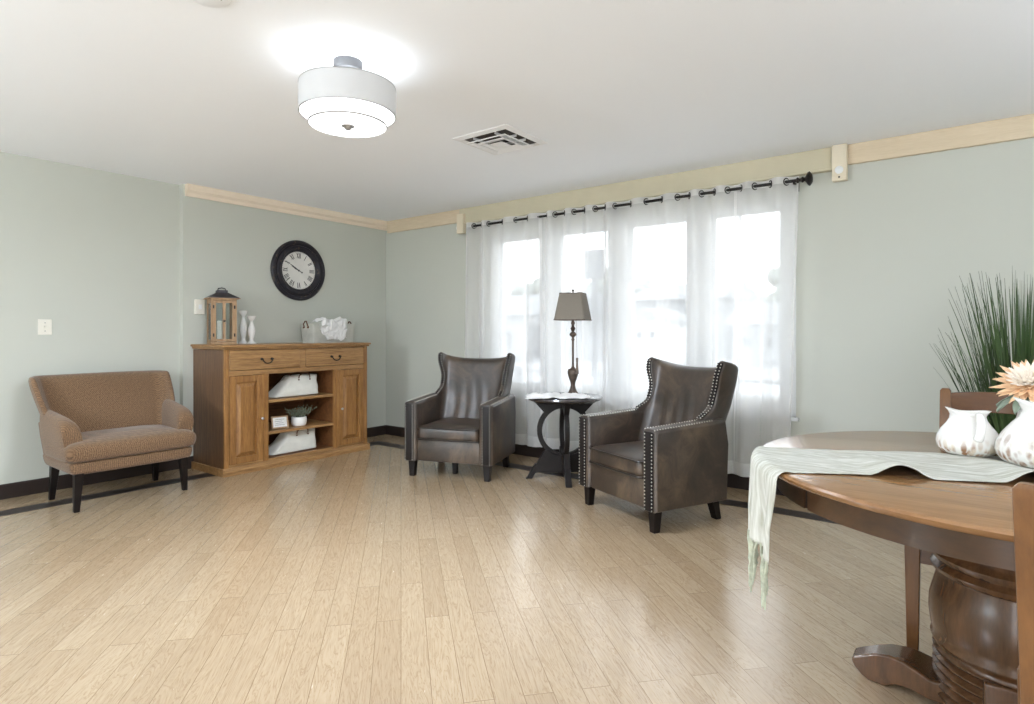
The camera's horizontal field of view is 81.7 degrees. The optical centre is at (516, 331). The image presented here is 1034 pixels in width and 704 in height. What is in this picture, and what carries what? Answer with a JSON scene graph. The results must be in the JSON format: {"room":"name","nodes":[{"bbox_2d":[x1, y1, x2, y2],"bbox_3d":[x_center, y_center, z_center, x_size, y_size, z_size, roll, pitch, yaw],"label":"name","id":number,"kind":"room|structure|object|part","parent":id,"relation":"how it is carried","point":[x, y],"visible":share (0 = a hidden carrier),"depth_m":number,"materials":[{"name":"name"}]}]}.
{"room":"care facility","nodes":[
{"label":"care facility","id":0,"kind":"room"},
{"bbox_2d":[0,152,385,484],"bbox_3d":[-3.622,-0.045,4.303,0.215,2.450,7.110,0,0,37],"label":"wall","id":1,"kind":"structure","parent":0,"point":[118,264],"depth_m":4.89,"materials":[{"name":"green paint"}]},
{"bbox_2d":[38,319,51,334],"bbox_3d":[-3.477,-0.037,4.407,0.020,0.114,0.084,0,0,37],"label":"light switch","id":2,"kind":"object","parent":1,"relation":"attached to","point":[44,325],"visible":1,"depth_m":4.41,"materials":[{"name":"plastic"}]},
{"bbox_2d":[0,459,178,499],"bbox_3d":[-4.317,1.127,3.300,0.013,0.105,4.670,0,0,37],"label":"baseboard","id":3,"kind":"structure","parent":1,"relation":"attached to","point":[35,486],"depth_m":4.53,"materials":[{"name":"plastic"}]},
{"bbox_2d":[194,299,204,313],"bbox_3d":[-2.772,-0.220,5.222,0.034,0.130,0.080,0,0,37],"label":"wall control box","id":4,"kind":"object","parent":1,"relation":"attached to","point":[199,304],"visible":1,"depth_m":5.21,"materials":[{"name":"plastic"}]},
{"bbox_2d":[185,183,386,230],"bbox_3d":[-2.163,-1.220,6.012,0.055,0.100,2.225,0,0,37],"label":"trim","id":5,"kind":"structure","parent":1,"relation":"attached to","point":[191,190],"depth_m":5.80,"materials":[{"name":"beige wood"}]},
{"bbox_2d":[188,425,385,468],"bbox_3d":[-2.188,1.127,6.014,0.013,0.105,2.252,0,0,37],"label":"baseboard","id":6,"kind":"structure","parent":1,"relation":"attached to","point":[378,430],"depth_m":6.76,"materials":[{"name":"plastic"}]},
{"bbox_2d":[270,240,324,300],"bbox_3d":[-2.181,-0.617,5.997,0.046,0.604,0.604,0,0,37],"label":"wall clock","id":7,"kind":"object","parent":1,"relation":"attached to","point":[297,268],"visible":1,"depth_m":5.99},
{"bbox_2d":[0,434,938,703],"bbox_3d":[-0.398,1.230,1.872,8.290,0.100,7.110,0,0,37],"label":"floor","id":8,"kind":"structure","parent":0,"point":[349,578],"depth_m":2.68,"materials":[{"name":"brown wood"}]},
{"bbox_2d":[28,370,195,512],"bbox_3d":[-2.930,0.745,4.383,0.744,0.869,0.909,0,0,37],"label":"settee","id":9,"kind":"object","parent":8,"relation":"on","point":[89,423],"visible":1,"depth_m":4.33,"materials":[{"name":"brown fabric"}]},
{"bbox_3d":[-3.139,0.782,4.078,0.516,0.305,0.076,0,0,37],"label":"panel","id":10,"kind":"part","parent":9,"relation":"part of","materials":[{"name":"brown fabric"}]},
{"bbox_3d":[-3.254,1.055,4.206,0.071,0.250,0.054,0,0,37],"label":"leg","id":11,"kind":"part","parent":9,"relation":"part of","materials":[{"name":"black wood"}]},
{"bbox_3d":[-3.103,0.700,4.069,0.485,0.360,0.146,0,0,37],"label":"armrest","id":12,"kind":"part","parent":9,"relation":"part of","materials":[{"name":"brown fabric"}]},
{"bbox_3d":[-2.882,1.055,3.926,0.052,0.250,0.054,0,0,37],"label":"leg","id":13,"kind":"part","parent":9,"relation":"part of","materials":[{"name":"black wood"}]},
{"bbox_3d":[-3.014,0.622,4.446,0.559,0.627,0.914,0,0,37],"label":"backrest","id":14,"kind":"part","parent":9,"relation":"part of","materials":[{"name":"brown fabric"}]},
{"bbox_3d":[-2.889,0.900,4.352,0.586,0.090,0.780,0,0,37],"label":"seat frame","id":15,"kind":"part","parent":9,"relation":"part of","materials":[{"name":"brown fabric"}]},
{"bbox_2d":[43,425,195,462],"bbox_3d":[-2.847,0.778,4.320,0.540,0.160,0.832,0,0,37],"label":"seat cushion","id":16,"kind":"object","parent":9,"relation":"on","point":[95,443],"depth_m":4.14,"materials":[{"name":"brown fabric"}]},
{"bbox_3d":[-2.866,1.055,4.736,0.071,0.250,0.052,0,0,37],"label":"leg","id":17,"kind":"part","parent":9,"relation":"part of","materials":[{"name":"black wood"}]},
{"bbox_3d":[-2.676,0.700,4.635,0.485,0.360,0.146,0,0,37],"label":"armrest","id":18,"kind":"part","parent":9,"relation":"part of","materials":[{"name":"brown fabric"}]},
{"bbox_3d":[-2.492,1.055,4.460,0.052,0.250,0.052,0,0,37],"label":"leg","id":19,"kind":"part","parent":9,"relation":"part of","materials":[{"name":"black wood"}]},
{"bbox_2d":[190,342,370,477],"bbox_3d":[-2.145,0.643,5.594,0.562,1.074,1.504,0,0,37],"label":"sideboard","id":20,"kind":"object","parent":8,"relation":"on","point":[233,408],"visible":1,"depth_m":5.17,"materials":[{"name":"brown wood"}]},
{"bbox_3d":[-2.594,0.635,5.040,0.512,0.970,0.025,0,0,37],"label":"panel","id":21,"kind":"part","parent":20,"relation":"part of","materials":[{"name":"brown wood"}]},
{"bbox_2d":[204,287,240,344],"bbox_3d":[-2.562,-0.141,5.189,0.252,0.493,0.252,0,0,-37],"label":"candle lantern","id":22,"kind":"object","parent":20,"relation":"on","point":[221,296],"visible":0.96,"depth_m":5.12,"materials":[{"name":"brown wood"}]},
{"bbox_3d":[-2.636,-0.094,5.133,0.003,0.340,0.164,0,0,-37],"label":"glass pane","id":23,"kind":"part","parent":22,"relation":"part of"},
{"bbox_2d":[217,321,225,341],"bbox_3d":[-2.562,-0.010,5.189,0.074,0.187,0.074,0,0,37],"label":"pillar candle","id":24,"kind":"object","parent":22,"relation":"in","point":[219,323],"visible":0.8,"depth_m":5.15,"materials":[{"name":"wax"}]},
{"bbox_3d":[-2.562,-0.091,5.189,0.200,0.395,0.200,0,0,-37],"label":"frame","id":25,"kind":"part","parent":22,"relation":"part of","materials":[{"name":"brown wood"}]},
{"bbox_3d":[-2.504,-0.093,5.111,0.162,0.346,0.014,0,0,-37],"label":"door","id":26,"kind":"part","parent":22,"relation":"part of","materials":[{"name":"brown wood"}]},
{"bbox_3d":[-2.488,-0.094,5.244,0.003,0.340,0.164,0,0,-37],"label":"glass pane","id":27,"kind":"part","parent":22,"relation":"part of","materials":[{"name":"clear glass"}]},
{"bbox_3d":[-2.378,0.632,4.887,0.026,0.975,0.040,0,0,37],"label":"fluted post","id":28,"kind":"part","parent":20,"relation":"part of","materials":[{"name":"brown wood"}]},
{"bbox_2d":[238,310,247,343],"bbox_3d":[-2.486,-0.044,5.432,0.088,0.300,0.088,0,0,37],"label":"candlestick","id":29,"kind":"object","parent":20,"relation":"on","point":[243,326],"visible":0.99,"depth_m":5.41,"materials":[{"name":"white ceramic"}]},
{"bbox_2d":[239,310,247,315],"bbox_3d":[-2.486,-0.167,5.432,0.080,0.054,0.080,0,0,37],"label":"cup","id":30,"kind":"object","parent":29,"relation":"on","point":[243,313],"depth_m":5.41,"materials":[{"name":"white ceramic"}]},
{"bbox_3d":[-2.273,0.731,5.021,0.020,0.731,0.294,0,0,37],"label":"door","id":31,"kind":"part","parent":20,"relation":"part of","materials":[{"name":"brown wood"}]},
{"bbox_3d":[-2.274,0.731,5.022,0.022,0.625,0.188,0,0,37],"label":"raised panel","id":32,"kind":"part","parent":20,"relation":"part of","materials":[{"name":"brown wood"}]},
{"bbox_2d":[246,316,256,343],"bbox_3d":[-2.390,-0.019,5.384,0.088,0.250,0.088,0,0,37],"label":"candlestick","id":33,"kind":"object","parent":20,"relation":"on","point":[251,329],"visible":1,"depth_m":5.36,"materials":[{"name":"white ceramic"}]},
{"bbox_2d":[247,316,255,320],"bbox_3d":[-2.390,-0.121,5.384,0.080,0.045,0.080,0,0,37],"label":"cup","id":34,"kind":"object","parent":33,"relation":"on","point":[251,318],"depth_m":5.36,"materials":[{"name":"white ceramic"}]},
{"bbox_3d":[-2.362,0.635,5.758,0.017,0.970,1.400,0,0,37],"label":"panel","id":35,"kind":"part","parent":20,"relation":"part of","materials":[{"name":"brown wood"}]},
{"bbox_3d":[-2.170,0.235,5.166,0.030,0.166,0.649,0,0,37],"label":"drawer","id":36,"kind":"part","parent":20,"relation":"part of","materials":[{"name":"brown wood"}]},
{"bbox_2d":[271,415,288,428],"bbox_3d":[-2.130,0.809,5.361,0.150,0.114,0.050,0,0,-44],"label":"picture frame","id":37,"kind":"object","parent":20,"relation":"on","point":[277,422],"visible":1,"depth_m":5.35,"materials":[{"name":"white paper"}]},
{"bbox_3d":[-2.162,0.343,5.607,0.485,0.015,1.400,0,0,37],"label":"panel","id":38,"kind":"part","parent":20,"relation":"part of","materials":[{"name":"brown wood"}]},
{"bbox_2d":[269,428,315,454],"bbox_3d":[-2.099,0.988,5.535,0.202,0.222,0.487,0,0,37],"label":"canvas bag","id":39,"kind":"object","parent":20,"relation":"on","point":[292,441],"visible":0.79,"depth_m":5.47,"materials":[{"name":"white fabric"}]},
{"bbox_2d":[269,372,317,397],"bbox_3d":[-2.087,0.479,5.551,0.203,0.222,0.487,0,0,37],"label":"canvas bag","id":40,"kind":"object","parent":20,"relation":"on","point":[300,384],"visible":0.95,"depth_m":5.50,"materials":[{"name":"white fabric"}]},
{"bbox_3d":[-1.960,1.109,5.452,0.022,0.022,1.365,0,0,37],"label":"rail","id":41,"kind":"part","parent":20,"relation":"part of","materials":[{"name":"brown wood"}]},
{"bbox_3d":[-1.959,0.342,5.451,0.024,0.040,1.365,0,0,37],"label":"rail","id":42,"kind":"part","parent":20,"relation":"part of","materials":[{"name":"brown wood"}]},
{"bbox_3d":[-1.959,0.144,5.451,0.024,0.012,1.365,0,0,37],"label":"rail","id":43,"kind":"part","parent":20,"relation":"part of","materials":[{"name":"brown wood"}]},
{"bbox_3d":[-2.162,1.110,5.607,0.485,0.020,1.400,0,0,37],"label":"panel","id":44,"kind":"part","parent":20,"relation":"part of","materials":[{"name":"brown wood"}]},
{"bbox_2d":[284,405,316,425],"bbox_3d":[-2.012,0.773,5.554,0.237,0.186,0.245,0,0,37],"label":"potted plant","id":45,"kind":"object","parent":20,"relation":"on","point":[298,418],"visible":1,"depth_m":5.51,"materials":[{"name":"white ceramic"}]},
{"bbox_2d":[291,415,306,425],"bbox_3d":[-2.024,0.825,5.553,0.140,0.082,0.140,0,0,37],"label":"pot","id":46,"kind":"object","parent":45,"relation":"attached to","point":[296,420],"depth_m":5.50,"materials":[{"name":"white ceramic"}]},
{"bbox_2d":[269,419,332,433],"bbox_3d":[-2.156,0.878,5.600,0.502,0.024,0.680,0,0,37],"label":"shelf","id":47,"kind":"object","parent":20,"relation":"attached to","point":[311,423],"depth_m":5.58,"materials":[{"name":"brown wood"}]},
{"bbox_2d":[269,392,332,402],"bbox_3d":[-2.156,0.603,5.600,0.502,0.024,0.680,0,0,37],"label":"shelf","id":48,"kind":"object","parent":20,"relation":"attached to","point":[326,395],"depth_m":5.48,"materials":[{"name":"brown wood"}]},
{"bbox_3d":[-1.959,0.234,5.450,0.024,0.177,0.054,0,0,37],"label":"rail","id":49,"kind":"part","parent":20,"relation":"part of","materials":[{"name":"brown wood"}]},
{"bbox_3d":[-1.953,0.725,5.884,0.485,0.750,0.017,0,0,37],"label":"panel","id":50,"kind":"part","parent":20,"relation":"part of","materials":[{"name":"brown wood"}]},
{"bbox_2d":[300,321,354,342],"bbox_3d":[-1.907,-0.002,6.041,0.230,0.216,0.535,0,0,37],"label":"storage basket","id":51,"kind":"object","parent":20,"relation":"on","point":[311,332],"visible":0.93,"depth_m":5.86,"materials":[{"name":"grey fabric"}]},
{"bbox_2d":[311,316,346,340],"bbox_3d":[-1.879,-0.034,5.991,0.184,0.249,0.318,0,0,37],"label":"draped cloth","id":52,"kind":"object","parent":51,"relation":"hanging from","point":[335,329],"visible":1,"depth_m":5.94,"materials":[{"name":"white fabric"}]},
{"bbox_3d":[-1.743,0.235,5.732,0.030,0.166,0.650,0,0,37],"label":"drawer","id":53,"kind":"part","parent":20,"relation":"part of","materials":[{"name":"brown wood"}]},
{"bbox_3d":[-1.633,0.731,5.869,0.020,0.731,0.300,0,0,37],"label":"door","id":54,"kind":"part","parent":20,"relation":"part of","materials":[{"name":"brown wood"}]},
{"bbox_3d":[-1.635,0.731,5.870,0.022,0.625,0.194,0,0,37],"label":"raised panel","id":55,"kind":"part","parent":20,"relation":"part of","materials":[{"name":"brown wood"}]},
{"bbox_3d":[-1.531,0.632,6.011,0.026,0.975,0.045,0,0,37],"label":"fluted post","id":56,"kind":"part","parent":20,"relation":"part of","materials":[{"name":"brown wood"}]},
{"bbox_2d":[0,441,840,524],"bbox_3d":[-0.362,1.179,1.500,7.785,0.002,6.560,0,0,37],"label":"trim","id":57,"kind":"structure","parent":8,"relation":"on","point":[812,516],"depth_m":4.26,"materials":[{"name":"black wood"}]},
{"bbox_2d":[405,352,515,481],"bbox_3d":[-0.443,0.681,5.150,0.776,0.998,0.812,0,0,18],"label":"chair","id":58,"kind":"object","parent":8,"relation":"on","point":[470,418],"visible":1,"depth_m":4.96,"materials":[{"name":"leather"}]},
{"bbox_3d":[-0.856,1.110,4.928,0.060,0.140,0.060,0,0,18],"label":"leg","id":59,"kind":"part","parent":58,"relation":"part of","materials":[{"name":"black wood"}]},
{"bbox_3d":[-0.782,0.795,5.165,0.120,0.510,0.605,0,0,18],"label":"armrest","id":60,"kind":"part","parent":58,"relation":"part of","materials":[{"name":"leather"}]},
{"bbox_3d":[-0.465,0.963,5.080,0.540,0.175,0.595,0,0,18],"label":"seat frame","id":61,"kind":"part","parent":58,"relation":"part of","materials":[{"name":"leather"}]},
{"bbox_2d":[418,417,478,441],"bbox_3d":[-0.479,0.809,5.035,0.532,0.132,0.558,0,0,18],"label":"seat cushion","id":62,"kind":"object","parent":58,"relation":"on","point":[430,429],"depth_m":4.81,"materials":[{"name":"leather"}]},
{"bbox_3d":[-0.515,1.110,4.988,0.048,0.140,0.048,0,0,18],"label":"support leg","id":63,"kind":"part","parent":58,"relation":"part of","materials":[{"name":"black wood"}]},
{"bbox_3d":[-0.391,0.599,5.313,0.710,0.843,0.473,0,0,18],"label":"backrest","id":64,"kind":"part","parent":58,"relation":"part of","materials":[{"name":"leather"}]},
{"bbox_3d":[-0.232,1.110,4.731,0.060,0.140,0.060,0,0,18],"label":"leg","id":65,"kind":"part","parent":58,"relation":"part of","materials":[{"name":"black wood"}]},
{"bbox_3d":[-0.156,0.795,4.967,0.120,0.510,0.605,0,0,18],"label":"armrest","id":66,"kind":"part","parent":58,"relation":"part of","materials":[{"name":"leather"}]},
{"bbox_3d":[-0.105,1.110,5.217,0.061,0.140,0.080,0,0,18],"label":"leg","id":67,"kind":"part","parent":58,"relation":"part of","materials":[{"name":"black wood"}]},
{"bbox_2d":[526,392,602,487],"bbox_3d":[0.384,0.849,4.840,0.626,0.663,0.626,0,0,-2],"label":"round side table","id":68,"kind":"object","parent":8,"relation":"on","point":[564,461],"visible":0.85,"depth_m":4.81,"materials":[{"name":"black paint"}]},
{"bbox_2d":[525,392,593,398],"bbox_3d":[0.324,0.491,4.722,0.536,0.041,0.310,0,0,-2],"label":"lace cloth","id":69,"kind":"object","parent":68,"relation":"on","point":[533,395],"visible":1,"depth_m":4.64,"materials":[{"name":"white fabric"}]},
{"bbox_2d":[553,289,591,392],"bbox_3d":[0.467,0.079,4.986,0.268,0.876,0.268,0,0,20],"label":"table lamp","id":70,"kind":"object","parent":68,"relation":"on","point":[572,306],"visible":0.96,"depth_m":4.90,"materials":[{"name":"brown metal"}]},
{"bbox_3d":[0.467,-0.210,4.986,0.263,0.224,0.263,0,0,20],"label":"lamp shade","id":71,"kind":"part","parent":70,"relation":"part of","materials":[{"name":"beige fabric"}]},
{"bbox_2d":[579,357,737,533],"bbox_3d":[0.951,0.681,3.970,0.812,0.998,0.776,0,0,-29],"label":"chair","id":72,"kind":"object","parent":8,"relation":"on","point":[669,451],"visible":1,"depth_m":3.77,"materials":[{"name":"leather"}]},
{"bbox_3d":[0.499,1.110,4.095,0.060,0.140,0.060,0,0,-29],"label":"leg","id":73,"kind":"part","parent":72,"relation":"part of","materials":[{"name":"black wood"}]},
{"bbox_3d":[0.716,0.795,4.215,0.605,0.510,0.120,0,0,-29],"label":"armrest","id":74,"kind":"part","parent":72,"relation":"part of","materials":[{"name":"leather"}]},
{"bbox_2d":[590,440,643,476],"bbox_3d":[0.845,0.809,3.912,0.558,0.132,0.532,0,0,-29],"label":"seat cushion","id":75,"kind":"object","parent":72,"relation":"on","point":[625,458],"depth_m":3.81,"materials":[{"name":"leather"}]},
{"bbox_3d":[0.887,0.963,3.935,0.595,0.175,0.540,0,0,-29],"label":"seat frame","id":76,"kind":"part","parent":72,"relation":"part of","materials":[{"name":"leather"}]},
{"bbox_3d":[0.814,1.110,3.522,0.060,0.140,0.060,0,0,-29],"label":"leg","id":77,"kind":"part","parent":72,"relation":"part of","materials":[{"name":"black wood"}]},
{"bbox_3d":[1.032,0.795,3.640,0.605,0.510,0.120,0,0,-29],"label":"armrest","id":78,"kind":"part","parent":72,"relation":"part of","materials":[{"name":"leather"}]},
{"bbox_3d":[1.101,0.599,4.053,0.473,0.843,0.710,0,0,-29],"label":"backrest","id":79,"kind":"part","parent":72,"relation":"part of","materials":[{"name":"leather"}]},
{"bbox_3d":[1.241,1.110,3.786,0.080,0.140,0.061,0,0,-29],"label":"leg","id":80,"kind":"part","parent":72,"relation":"part of","materials":[{"name":"black wood"}]},
{"bbox_2d":[763,431,1033,703],"bbox_3d":[1.523,0.800,1.820,1.470,0.760,1.470,0,0,24],"label":"dining table","id":81,"kind":"object","parent":8,"relation":"on","point":[966,526],"visible":0.82,"depth_m":1.70,"materials":[{"name":"brown wood"}]},
{"bbox_2d":[747,446,1033,609],"bbox_3d":[1.523,0.626,1.820,1.557,0.496,0.420,0,0,13],"label":"table runner","id":82,"kind":"object","parent":81,"relation":"on","point":[767,463],"visible":0.98,"depth_m":1.89,"materials":[{"name":"white fabric"}]},
{"bbox_2d":[935,407,997,456],"bbox_3d":[1.526,0.333,2.024,0.181,0.153,0.181,0,0,-29],"label":"ceramic pitcher","id":83,"kind":"object","parent":82,"relation":"on","point":[964,433],"visible":0.96,"depth_m":1.97,"materials":[{"name":"white ceramic"}]},
{"bbox_3d":[1.503,0.311,1.949,0.039,0.105,0.077,0,0,30],"label":"handle","id":84,"kind":"part","parent":83,"relation":"part of","materials":[{"name":"white ceramic"}]},
{"bbox_2d":[994,397,1033,468],"bbox_3d":[1.637,0.307,1.847,0.256,0.205,0.256,0,0,-8],"label":"ceramic pitcher","id":85,"kind":"object","parent":82,"relation":"on","point":[1014,444],"visible":1,"depth_m":1.83,"materials":[{"name":"white ceramic"}]},
{"bbox_3d":[1.765,0.324,2.050,0.100,0.190,0.100,0,0,37],"label":"bud vase","id":86,"kind":"object","parent":81,"relation":"on","visible":0},
{"bbox_2d":[989,359,1033,415],"bbox_3d":[1.738,0.236,2.037,0.206,0.309,0.182,0,0,37],"label":"flower","id":87,"kind":"object","parent":86,"relation":"in","point":[1019,381],"visible":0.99,"depth_m":2.04,"materials":[{"name":"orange plant"}]},
{"bbox_2d":[904,388,1016,650],"bbox_3d":[1.771,0.708,2.191,0.552,0.945,0.591,0,0,37],"label":"dining chair","id":88,"kind":"object","parent":8,"relation":"on","point":[969,401],"visible":0.18,"depth_m":2.12,"materials":[{"name":"brown wood"}]},
{"bbox_3d":[1.409,0.965,2.129,0.048,0.430,0.048,0,0,37],"label":"leg","id":89,"kind":"part","parent":88,"relation":"part of","materials":[{"name":"brown wood"}]},
{"bbox_3d":[1.610,0.780,1.977,0.460,0.070,0.020,0,0,37],"label":"seat rail","id":90,"kind":"part","parent":88,"relation":"part of","materials":[{"name":"brown wood"}]},
{"bbox_3d":[1.764,0.708,2.463,0.044,0.945,0.132,0,0,37],"label":"post","id":91,"kind":"part","parent":88,"relation":"part of","materials":[{"name":"brown wood"}]},
{"bbox_3d":[1.933,0.286,2.405,0.310,0.083,0.052,0,0,37],"label":"rail","id":92,"kind":"part","parent":88,"relation":"part of","materials":[{"name":"brown wood"}]},
{"bbox_2d":[931,270,1033,433],"bbox_3d":[2.500,0.427,3.030,0.842,1.506,0.757,0,0,-17],"label":"potted grass","id":93,"kind":"object","parent":8,"relation":"on","point":[1023,345],"depth_m":2.99,"materials":[{"name":"green plant"}]},
{"bbox_2d":[1012,482,1033,703],"bbox_3d":[1.108,0.708,0.969,0.591,0.945,0.552,0,0,-40],"label":"dining chair","id":94,"kind":"object","parent":8,"relation":"on","point":[1022,492],"visible":1,"depth_m":0.95,"materials":[{"name":"brown wood"}]},
{"bbox_3d":[1.151,0.965,1.334,0.048,0.430,0.048,0,0,-40],"label":"leg","id":95,"kind":"part","parent":94,"relation":"part of","materials":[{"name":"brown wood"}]},
{"bbox_2d":[0,0,1033,220],"bbox_3d":[-0.398,-1.320,1.872,8.290,0.100,7.110,0,0,37],"label":"ceiling","id":96,"kind":"structure","parent":0,"point":[178,92],"depth_m":3.07,"materials":[{"name":"paint"}]},
{"bbox_2d":[193,0,230,7],"bbox_3d":[-1.166,-1.264,2.257,0.156,0.011,0.156,0,0,37],"label":"cover plate","id":97,"kind":"object","parent":96,"relation":"attached to","point":[209,3],"visible":1,"depth_m":2.30,"materials":[{"name":"paint"}]},
{"bbox_2d":[298,56,395,137],"bbox_3d":[-0.795,-1.110,2.812,0.443,0.320,0.443,0,0,37],"label":"ceiling light","id":98,"kind":"object","parent":96,"relation":"attached to","point":[342,99],"visible":1,"depth_m":2.67,"materials":[{"name":"white metal"}]},
{"bbox_2d":[452,124,547,154],"bbox_3d":[-0.109,-1.254,3.965,0.451,0.031,0.451,0,0,37],"label":"ceiling vent","id":99,"kind":"object","parent":96,"relation":"in","point":[505,138],"visible":1,"depth_m":3.91,"materials":[{"name":"white metal"}]},
{"bbox_2d":[386,114,1033,435],"bbox_3d":[1.753,-0.045,4.546,8.075,2.450,0.250,0,0,37],"label":"wall","id":100,"kind":"structure","parent":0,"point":[881,251],"depth_m":3.99,"materials":[{"name":"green paint"}]},
{"bbox_2d":[456,213,465,233],"bbox_3d":[-0.577,-1.110,6.149,0.106,0.200,0.055,0,0,37],"label":"block","id":101,"kind":"object","parent":100,"relation":"attached to","point":[461,218],"visible":0.96,"depth_m":6.12,"materials":[{"name":"paint"}]},
{"bbox_2d":[386,425,783,495],"bbox_3d":[1.704,1.127,4.481,8.075,0.105,0.013,0,0,37],"label":"baseboard","id":102,"kind":"structure","parent":100,"relation":"attached to","point":[733,481],"depth_m":5.62,"materials":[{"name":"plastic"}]},
{"bbox_2d":[473,171,812,226],"bbox_3d":[0.780,-1.051,5.074,3.165,0.110,0.142,0,0,37],"label":"curtain rod","id":103,"kind":"object","parent":100,"relation":"attached to","point":[808,178],"visible":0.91,"depth_m":4.57,"materials":[{"name":"black metal"}]},
{"bbox_2d":[465,213,540,446],"bbox_3d":[-0.152,-0.016,5.752,0.937,2.153,0.077,0,0,37],"label":"sheer curtain","id":104,"kind":"object","parent":103,"relation":"hanging from","point":[502,310],"visible":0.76,"depth_m":5.65,"materials":[{"name":"white fabric"}]},
{"bbox_2d":[538,204,605,451],"bbox_3d":[0.486,-0.017,5.269,0.710,2.150,0.078,0,0,37],"label":"sheer curtain","id":105,"kind":"object","parent":103,"relation":"hanging from","point":[572,246],"visible":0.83,"depth_m":5.26,"materials":[{"name":"white fabric"}]},
{"bbox_2d":[604,185,734,473],"bbox_3d":[1.195,-0.016,4.735,1.135,2.152,0.074,0,0,37],"label":"sheer curtain","id":106,"kind":"object","parent":103,"relation":"hanging from","point":[670,262],"visible":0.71,"depth_m":4.70,"materials":[{"name":"white fabric"}]},
{"bbox_2d":[734,176,798,476],"bbox_3d":[1.778,-0.018,4.296,0.445,2.148,0.075,0,0,37],"label":"sheer curtain","id":107,"kind":"object","parent":103,"relation":"hanging from","point":[765,218],"visible":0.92,"depth_m":4.33,"materials":[{"name":"white fabric"}]},
{"bbox_2d":[791,284,795,416],"bbox_3d":[1.736,-0.180,4.527,0.710,1.580,0.100,0,0,37],"label":"window","id":108,"kind":"structure","parent":100,"relation":"attached to","point":[794,348],"depth_m":4.30,"materials":[{"name":"white glass"}]},
{"bbox_2d":[832,143,847,182],"bbox_3d":[2.188,-1.147,4.056,0.090,0.243,0.068,0,0,37],"label":"block","id":109,"kind":"object","parent":100,"relation":"attached to","point":[839,152],"visible":1,"depth_m":4.04,"materials":[{"name":"paint"}]},
{"bbox_3d":[2.172,-1.095,4.034,0.052,0.052,0.013,0,0,37],"label":"knob","id":110,"kind":"part","parent":109,"relation":"part of","materials":[{"name":"white paint"}]}
]}

